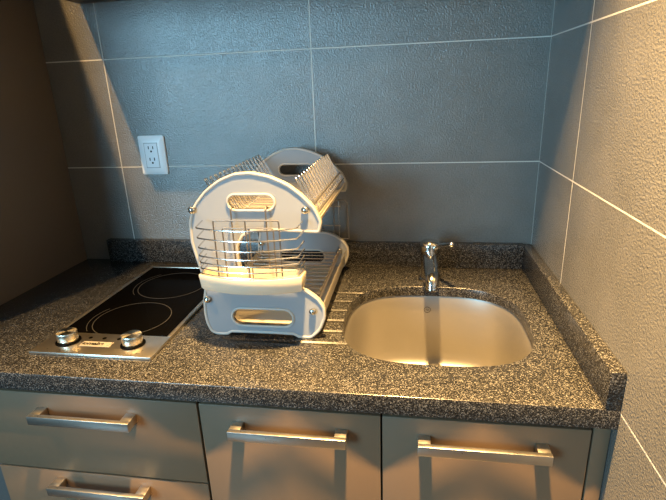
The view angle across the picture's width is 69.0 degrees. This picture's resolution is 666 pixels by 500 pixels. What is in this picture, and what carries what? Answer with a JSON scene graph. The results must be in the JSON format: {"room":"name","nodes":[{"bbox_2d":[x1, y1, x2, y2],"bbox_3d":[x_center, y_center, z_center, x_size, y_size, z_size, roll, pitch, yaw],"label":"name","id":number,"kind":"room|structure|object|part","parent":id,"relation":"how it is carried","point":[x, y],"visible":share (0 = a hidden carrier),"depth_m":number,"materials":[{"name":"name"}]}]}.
{"room":"kitchen","nodes":[
{"label":"kitchen","id":0,"kind":"room"},
{"bbox_2d":[33,0,554,258],"bbox_3d":[-0.900,-0.301,1.437,2.854,2.450,0.100,1,19,9],"label":"wall","id":1,"kind":"structure","parent":0,"point":[430,113],"depth_m":1.23,"materials":[{"name":"grey tile"}]},
{"bbox_2d":[66,0,124,3],"bbox_3d":[-0.116,-0.906,0.884,1.145,0.712,0.303,1,19,9],"label":"upper cabinet","id":2,"kind":"object","parent":1,"relation":"attached to","point":[74,1],"visible":1,"depth_m":1.20,"materials":[{"name":"grey"}]},
{"bbox_2d":[137,135,168,173],"bbox_3d":[-0.493,-0.259,1.324,0.075,0.105,0.012,1,19,9],"label":"wall outlet","id":3,"kind":"object","parent":1,"relation":"attached to","point":[152,148],"visible":1,"depth_m":1.32,"materials":[{"name":"white plastic"}]},
{"bbox_2d":[144,143,159,166],"bbox_3d":[-0.494,-0.258,1.319,0.036,0.064,0.001,1,19,9],"label":"receptacle","id":4,"kind":"object","parent":3,"relation":"attached to","point":[151,150],"depth_m":1.32,"materials":[{"name":"white plastic"}]},
{"bbox_2d":[531,0,665,499],"bbox_3d":[0.281,0.293,-0.480,0.100,2.450,3.700,1,19,9],"label":"wall","id":5,"kind":"structure","parent":0,"point":[599,223],"depth_m":0.73,"materials":[{"name":"grey tile"}]},
{"bbox_3d":[-1.137,1.497,0.110,3.054,0.100,3.800,1,19,9],"label":"floor","id":6,"kind":"structure","parent":0,"visible":0},
{"bbox_2d":[0,463,10,499],"bbox_3d":[-0.732,0.643,1.100,0.157,0.862,0.020,1,19,9],"label":"board","id":7,"kind":"object","parent":6,"relation":"on","point":[4,494],"visible":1,"depth_m":1.04,"materials":[{"name":"grey"}]},
{"bbox_2d":[0,0,86,304],"bbox_3d":[-1.095,0.036,1.178,0.600,1.990,0.654,1,19,9],"label":"tall cabinet","id":8,"kind":"object","parent":6,"relation":"on","point":[41,238],"visible":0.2,"depth_m":1.24,"materials":[{"name":"brown laminate"}]},
{"bbox_2d":[0,388,212,499],"bbox_3d":[-0.400,0.578,1.256,0.441,0.862,0.585,1,19,9],"label":"base cabinet","id":9,"kind":"object","parent":6,"relation":"on","point":[54,445],"visible":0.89,"depth_m":0.91,"materials":[{"name":"grey"}]},
{"bbox_3d":[-0.542,0.304,0.893,0.020,0.017,0.022,1,19,9],"label":"post","id":10,"kind":"part","parent":9,"relation":"part of","materials":[{"name":"silver metal"}]},
{"bbox_3d":[-0.536,0.459,0.945,0.020,0.017,0.022,1,19,9],"label":"post","id":11,"kind":"part","parent":9,"relation":"part of","materials":[{"name":"silver metal"}]},
{"bbox_3d":[-0.456,0.309,0.865,0.200,0.018,0.009,1,19,9],"label":"handle","id":12,"kind":"part","parent":9,"relation":"part of","materials":[{"name":"silver metal"}]},
{"bbox_3d":[-0.450,0.465,0.917,0.200,0.018,0.009,1,19,9],"label":"handle","id":13,"kind":"part","parent":9,"relation":"part of","materials":[{"name":"silver metal"}]},
{"bbox_3d":[-0.443,0.559,0.986,0.440,0.272,0.019,1,19,9],"label":"drawer","id":14,"kind":"part","parent":9,"relation":"part of","materials":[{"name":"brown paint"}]},
{"bbox_3d":[-0.365,0.306,0.865,0.020,0.017,0.022,1,19,9],"label":"post","id":15,"kind":"part","parent":9,"relation":"part of","materials":[{"name":"silver metal"}]},
{"bbox_3d":[-0.359,0.462,0.917,0.020,0.017,0.022,1,19,9],"label":"post","id":16,"kind":"part","parent":9,"relation":"part of","materials":[{"name":"silver metal"}]},
{"bbox_2d":[199,402,610,499],"bbox_3d":[0.150,0.586,1.168,0.668,0.862,0.585,1,19,9],"label":"base cabinet","id":17,"kind":"object","parent":6,"relation":"on","point":[254,452],"depth_m":0.81,"materials":[{"name":"grey"}]},
{"bbox_3d":[-0.166,0.309,0.833,0.020,0.017,0.022,1,19,9],"label":"post","id":18,"kind":"part","parent":17,"relation":"part of","materials":[{"name":"silver metal"}]},
{"bbox_3d":[-0.079,0.315,0.805,0.202,0.018,0.009,1,19,9],"label":"handle","id":19,"kind":"part","parent":17,"relation":"part of","materials":[{"name":"silver metal"}]},
{"bbox_3d":[-0.064,0.614,0.942,0.316,0.732,0.019,1,19,9],"label":"door","id":20,"kind":"part","parent":17,"relation":"part of","materials":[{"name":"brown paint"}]},
{"bbox_2d":[0,238,626,429],"bbox_3d":[-0.162,0.115,1.082,1.272,0.100,0.599,1,19,9],"label":"countertop","id":21,"kind":"structure","parent":17,"relation":"on","point":[570,377],"depth_m":0.88,"materials":[{"name":"stone"}]},
{"bbox_2d":[29,266,203,359],"bbox_3d":[-0.423,0.113,1.122,0.252,0.028,0.468,1,19,9],"label":"cooktop","id":22,"kind":"object","parent":21,"relation":"in","point":[138,319],"visible":0.97,"depth_m":1.04,"materials":[{"name":"black glass"}]},
{"bbox_3d":[-0.524,0.169,0.955,0.038,0.021,0.038,1,19,9],"label":"knob","id":23,"kind":"part","parent":22,"relation":"part of","materials":[{"name":"silver metal"}]},
{"bbox_3d":[-0.452,0.186,0.944,0.252,0.006,0.080,1,19,9],"label":"control panel","id":24,"kind":"part","parent":22,"relation":"part of","materials":[{"name":"silver metal"}]},
{"bbox_3d":[-0.416,0.111,1.163,0.252,0.006,0.388,1,19,9],"label":"trim frame","id":25,"kind":"part","parent":22,"relation":"part of","materials":[{"name":"silver metal"}]},
{"bbox_3d":[-0.387,0.171,0.933,0.038,0.021,0.038,1,19,9],"label":"knob","id":26,"kind":"part","parent":22,"relation":"part of","materials":[{"name":"silver metal"}]},
{"bbox_3d":[-0.417,0.113,1.159,0.234,0.005,0.379,1,19,9],"label":"glass plate","id":27,"kind":"part","parent":22,"relation":"part of","materials":[{"name":"black glass"}]},
{"bbox_2d":[188,147,348,338],"bbox_3d":[-0.115,-0.041,1.077,0.254,0.327,0.379,1,19,9],"label":"dish rack","id":28,"kind":"object","parent":21,"relation":"on","point":[291,199],"visible":0.94,"depth_m":0.94,"materials":[{"name":"grey plastic"}]},
{"bbox_2d":[195,206,305,294],"bbox_3d":[-0.149,-0.001,0.871,0.193,0.148,0.081,1,19,9],"label":"basket","id":29,"kind":"object","parent":28,"relation":"hanging from","point":[239,280],"visible":1,"depth_m":0.86,"materials":[{"name":"silver metal"}]},
{"bbox_2d":[199,268,305,294],"bbox_3d":[-0.149,0.058,0.880,0.192,0.030,0.062,1,19,9],"label":"tray","id":30,"kind":"object","parent":29,"relation":"on","point":[252,281],"depth_m":0.86,"materials":[{"name":"beige plastic"}]},
{"bbox_2d":[230,183,344,218],"bbox_3d":[-0.117,-0.104,1.059,0.242,0.021,0.349,1,19,9],"label":"drip tray","id":31,"kind":"object","parent":28,"relation":"on","point":[253,202],"depth_m":0.99,"materials":[{"name":"beige plastic"}]},
{"bbox_2d":[235,250,345,324],"bbox_3d":[-0.107,0.077,1.119,0.230,0.048,0.349,1,19,9],"label":"drip tray","id":32,"kind":"object","parent":28,"relation":"on","point":[322,277],"depth_m":1.03,"materials":[{"name":"beige plastic"}]},
{"bbox_3d":[-0.087,-0.099,1.248,0.254,0.327,0.004,1,19,9],"label":"panel","id":33,"kind":"part","parent":28,"relation":"part of","materials":[{"name":"grey plastic"}]},
{"bbox_2d":[258,199,349,238],"bbox_3d":[-0.084,-0.076,1.263,0.252,0.106,0.036,1,19,9],"label":"wire holder","id":34,"kind":"object","parent":28,"relation":"attached to","point":[338,200],"visible":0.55,"depth_m":1.26,"materials":[{"name":"grey metal"}]},
{"bbox_3d":[-0.011,-0.135,1.031,0.003,0.003,0.353,1,19,9],"label":"long rod","id":35,"kind":"part","parent":28,"relation":"part of","materials":[{"name":"silver metal"}]},
{"bbox_3d":[-0.012,0.062,1.099,0.003,0.003,0.353,1,19,9],"label":"long rod","id":36,"kind":"part","parent":28,"relation":"part of","materials":[{"name":"silver metal"}]},
{"bbox_3d":[-0.006,0.055,1.095,0.003,0.003,0.353,1,19,9],"label":"long rod","id":37,"kind":"part","parent":28,"relation":"part of","materials":[{"name":"silver metal"}]},
{"bbox_3d":[-0.001,-0.121,1.034,0.003,0.003,0.353,1,19,9],"label":"long rod","id":38,"kind":"part","parent":28,"relation":"part of","materials":[{"name":"silver metal"}]},
{"bbox_2d":[418,238,453,291],"bbox_3d":[0.240,0.037,1.120,0.070,0.125,0.195,-1,19,5],"label":"faucet","id":39,"kind":"object","parent":21,"relation":"on","point":[430,248],"visible":1,"depth_m":1.11,"materials":[{"name":"silver metal"}]},
{"bbox_3d":[0.224,0.043,1.107,0.037,0.040,0.164,1,19,9],"label":"spout","id":40,"kind":"part","parent":39,"relation":"part of","materials":[{"name":"silver metal"}]},
{"bbox_3d":[0.256,-0.009,1.122,0.013,0.042,0.082,-8,19,-16],"label":"lever","id":41,"kind":"part","parent":39,"relation":"part of","materials":[{"name":"silver metal"}]},
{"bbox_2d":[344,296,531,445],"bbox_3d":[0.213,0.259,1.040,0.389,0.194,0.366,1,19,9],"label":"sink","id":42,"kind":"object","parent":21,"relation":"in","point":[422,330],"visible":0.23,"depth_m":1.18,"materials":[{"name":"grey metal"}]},
{"bbox_3d":[0.013,0.311,0.804,0.020,0.017,0.022,1,19,9],"label":"post","id":43,"kind":"part","parent":17,"relation":"part of","materials":[{"name":"silver metal"}]},
{"bbox_3d":[0.180,0.438,1.422,0.609,0.746,0.006,1,19,9],"label":"panel","id":44,"kind":"part","parent":17,"relation":"part of","materials":[{"name":"grey"}]},
{"bbox_3d":[0.147,0.313,0.783,0.020,0.017,0.022,1,19,9],"label":"post","id":45,"kind":"part","parent":17,"relation":"part of","materials":[{"name":"silver metal"}]},
{"bbox_3d":[0.235,0.319,0.755,0.203,0.018,0.009,1,19,9],"label":"handle","id":46,"kind":"part","parent":17,"relation":"part of","materials":[{"name":"silver metal"}]},
{"bbox_3d":[0.254,0.618,0.891,0.320,0.732,0.019,1,19,9],"label":"door","id":47,"kind":"part","parent":17,"relation":"part of","materials":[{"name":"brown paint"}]},
{"bbox_3d":[0.327,0.316,0.754,0.020,0.017,0.022,1,19,9],"label":"post","id":48,"kind":"part","parent":17,"relation":"part of","materials":[{"name":"silver metal"}]},
{"bbox_3d":[0.433,0.613,0.896,0.024,0.762,0.083,1,19,9],"label":"filler strip","id":49,"kind":"part","parent":17,"relation":"part of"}
]}

